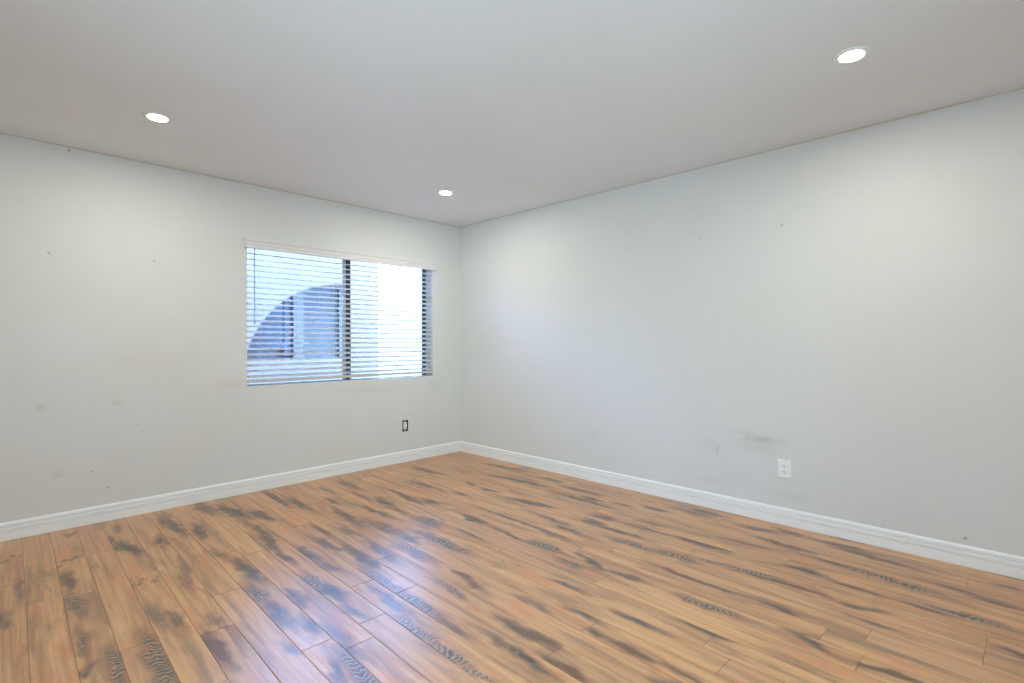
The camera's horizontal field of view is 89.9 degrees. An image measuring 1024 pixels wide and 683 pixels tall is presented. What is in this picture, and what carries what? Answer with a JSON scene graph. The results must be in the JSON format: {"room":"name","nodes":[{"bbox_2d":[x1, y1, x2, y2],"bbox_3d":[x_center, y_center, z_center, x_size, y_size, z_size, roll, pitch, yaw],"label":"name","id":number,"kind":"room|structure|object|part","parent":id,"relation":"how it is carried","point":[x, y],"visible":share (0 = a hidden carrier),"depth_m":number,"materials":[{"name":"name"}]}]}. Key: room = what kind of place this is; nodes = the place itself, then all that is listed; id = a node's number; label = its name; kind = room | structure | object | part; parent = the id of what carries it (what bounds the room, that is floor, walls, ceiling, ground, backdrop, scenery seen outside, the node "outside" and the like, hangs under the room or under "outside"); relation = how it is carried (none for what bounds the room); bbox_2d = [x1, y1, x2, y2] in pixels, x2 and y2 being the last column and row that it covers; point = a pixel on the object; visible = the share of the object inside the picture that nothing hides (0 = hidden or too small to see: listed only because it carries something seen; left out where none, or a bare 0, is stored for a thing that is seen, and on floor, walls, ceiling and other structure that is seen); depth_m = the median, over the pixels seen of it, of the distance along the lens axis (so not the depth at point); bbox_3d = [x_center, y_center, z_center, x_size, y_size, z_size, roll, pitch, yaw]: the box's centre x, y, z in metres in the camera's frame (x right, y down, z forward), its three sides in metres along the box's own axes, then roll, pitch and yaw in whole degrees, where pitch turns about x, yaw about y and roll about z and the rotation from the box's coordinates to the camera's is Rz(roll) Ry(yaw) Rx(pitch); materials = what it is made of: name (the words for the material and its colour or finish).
{"room":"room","nodes":[
{"label":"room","id":0,"kind":"room"},
{"bbox_2d":[0,134,459,522],"bbox_3d":[-2.232,-0.034,4.008,0.160,2.440,4.916,0,0,44],"label":"wall","id":1,"kind":"structure","parent":0,"point":[123,282],"depth_m":3.62,"materials":[{"name":"paint"}]},
{"bbox_2d":[0,441,459,541],"bbox_3d":[-2.167,1.131,3.946,0.015,0.108,4.596,0,0,44],"label":"baseboard","id":2,"kind":"structure","parent":1,"relation":"attached to","point":[17,529],"depth_m":3.78,"materials":[{"name":"white paint"}]},
{"bbox_2d":[0,132,459,227],"bbox_3d":[-2.175,-1.251,3.949,0.007,0.007,4.596,0,0,44],"label":"trim","id":3,"kind":"structure","parent":1,"relation":"attached to","point":[0,132],"depth_m":3.79,"materials":[{"name":"white paint"}]},
{"bbox_2d":[247,260,426,384],"bbox_3d":[-1.544,-0.227,4.774,0.050,1.147,1.805,0,0,44],"label":"window","id":4,"kind":"structure","parent":1,"relation":"in","point":[343,261],"depth_m":4.77,"materials":[{"name":"metal"}]},
{"bbox_2d":[244,237,436,382],"bbox_3d":[-1.465,-0.253,4.702,0.092,1.149,1.859,0,0,44],"label":"window blind","id":5,"kind":"object","parent":4,"relation":"attached to","point":[249,242],"visible":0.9,"depth_m":4.56,"materials":[{"name":"white plastic"}]},
{"bbox_3d":[-2.039,-0.225,4.143,0.054,1.070,0.002,0,0,44],"label":"ladder cord","id":6,"kind":"part","parent":5,"relation":"part of","materials":[{"name":"white fabric"}]},
{"bbox_3d":[-1.810,-0.225,4.378,0.054,1.070,0.002,0,0,44],"label":"ladder cord","id":7,"kind":"part","parent":5,"relation":"part of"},
{"bbox_3d":[-1.480,0.309,4.712,0.048,0.024,1.791,0,0,44],"label":"rail","id":8,"kind":"part","parent":5,"relation":"part of","materials":[{"name":"white plastic"}]},
{"bbox_3d":[-1.358,-0.226,4.838,0.054,1.070,0.002,0,0,44],"label":"ladder cord","id":9,"kind":"part","parent":5,"relation":"part of","materials":[{"name":"white fabric"}]},
{"bbox_3d":[-1.119,-0.227,5.082,0.054,1.070,0.002,0,0,44],"label":"ladder cord","id":10,"kind":"part","parent":5,"relation":"part of","materials":[{"name":"white fabric"}]},
{"bbox_2d":[402,420,407,431],"bbox_3d":[-1.076,0.826,5.105,0.057,0.110,0.065,0,0,44],"label":"outlet","id":11,"kind":"object","parent":1,"relation":"attached to","point":[404,422],"visible":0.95,"depth_m":5.09,"materials":[{"name":"plastic"}]},
{"bbox_2d":[0,451,1023,682],"bbox_3d":[-0.274,1.182,2.078,5.363,0.001,4.636,0,0,44],"label":"floor","id":12,"kind":"structure","parent":0,"point":[455,567],"depth_m":2.37,"materials":[{"name":"laminate"}]},
{"bbox_2d":[0,0,1023,226],"bbox_3d":[-0.279,-1.338,2.089,5.640,0.160,4.916,0,0,44],"label":"ceiling","id":13,"kind":"structure","parent":0,"point":[508,107],"depth_m":2.50,"materials":[{"name":"paint"}]},
{"bbox_2d":[142,111,171,122],"bbox_3d":[-1.971,-1.250,2.853,0.138,0.008,0.138,0,0,44],"label":"recessed light","id":14,"kind":"object","parent":13,"relation":"in","point":[154,116],"visible":1,"depth_m":2.84,"materials":[{"name":"white paint"}]},
{"bbox_2d":[437,190,453,194],"bbox_3d":[-0.556,-1.253,4.295,0.138,0.008,0.138,0,0,44],"label":"recessed light","id":15,"kind":"object","parent":13,"relation":"in","point":[442,192],"visible":1,"depth_m":4.28,"materials":[{"name":"white plastic"}]},
{"bbox_2d":[833,46,870,63],"bbox_3d":[1.490,-1.258,2.251,0.138,0.008,0.138,0,0,44],"label":"recessed light","id":16,"kind":"object","parent":13,"relation":"in","point":[853,54],"visible":1,"depth_m":2.24,"materials":[{"name":"white plastic"}]},
{"bbox_2d":[460,89,1023,556],"bbox_3d":[1.446,-0.042,3.731,5.480,2.440,0.160,0,0,44],"label":"wall","id":17,"kind":"structure","parent":0,"point":[847,308],"depth_m":3.29,"materials":[{"name":"paint"}]},
{"bbox_2d":[460,441,1023,579],"bbox_3d":[1.330,1.123,3.724,5.320,0.108,0.015,0,0,44],"label":"baseboard","id":18,"kind":"structure","parent":17,"relation":"attached to","point":[995,562],"depth_m":3.27,"materials":[{"name":"white paint"}]},
{"bbox_2d":[460,87,1023,227],"bbox_3d":[1.328,-1.258,3.727,5.320,0.007,0.007,0,0,44],"label":"trim","id":19,"kind":"structure","parent":17,"relation":"attached to","point":[1022,87],"depth_m":3.27,"materials":[{"name":"white paint"}]},
{"bbox_2d":[778,459,791,478],"bbox_3d":[1.758,0.816,3.308,0.082,0.115,0.009,0,0,44],"label":"wall outlet","id":20,"kind":"object","parent":17,"relation":"attached to","point":[784,466],"visible":1,"depth_m":3.30,"materials":[{"name":"white plastic"}]},
{"label":"outside","id":21,"kind":"structure","parent":0,"visible":0},
{"bbox_3d":[-17.760,1.368,27.931,55.520,0.200,65.000,0,0,44],"label":"ground","id":22,"kind":"structure","parent":21,"visible":0},
{"bbox_2d":[247,287,341,358],"bbox_3d":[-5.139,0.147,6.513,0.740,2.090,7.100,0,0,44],"label":"neighbouring building","id":23,"kind":"structure","parent":22,"relation":"on","point":[312,288],"depth_m":8.09,"materials":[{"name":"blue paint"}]},
{"bbox_3d":[-3.882,0.049,7.408,0.078,0.040,1.140,0,0,44],"label":"window sill","id":24,"kind":"part","parent":23,"relation":"part of","materials":[{"name":"stone"}]},
{"bbox_2d":[247,248,378,383],"bbox_3d":[-3.976,0.089,4.671,0.220,2.300,6.100,0,0,44],"label":"wall","id":25,"kind":"structure","parent":22,"relation":"on","point":[249,250],"depth_m":6.08,"materials":[{"name":"beige paint"}]},
{"bbox_2d":[378,264,420,376],"bbox_3d":[-0.243,-2.393,13.752,0.600,7.250,8.900,0,0,44],"label":"wall","id":26,"kind":"structure","parent":22,"relation":"on","point":[379,265],"depth_m":11.20,"materials":[{"name":"paint"}]}
]}

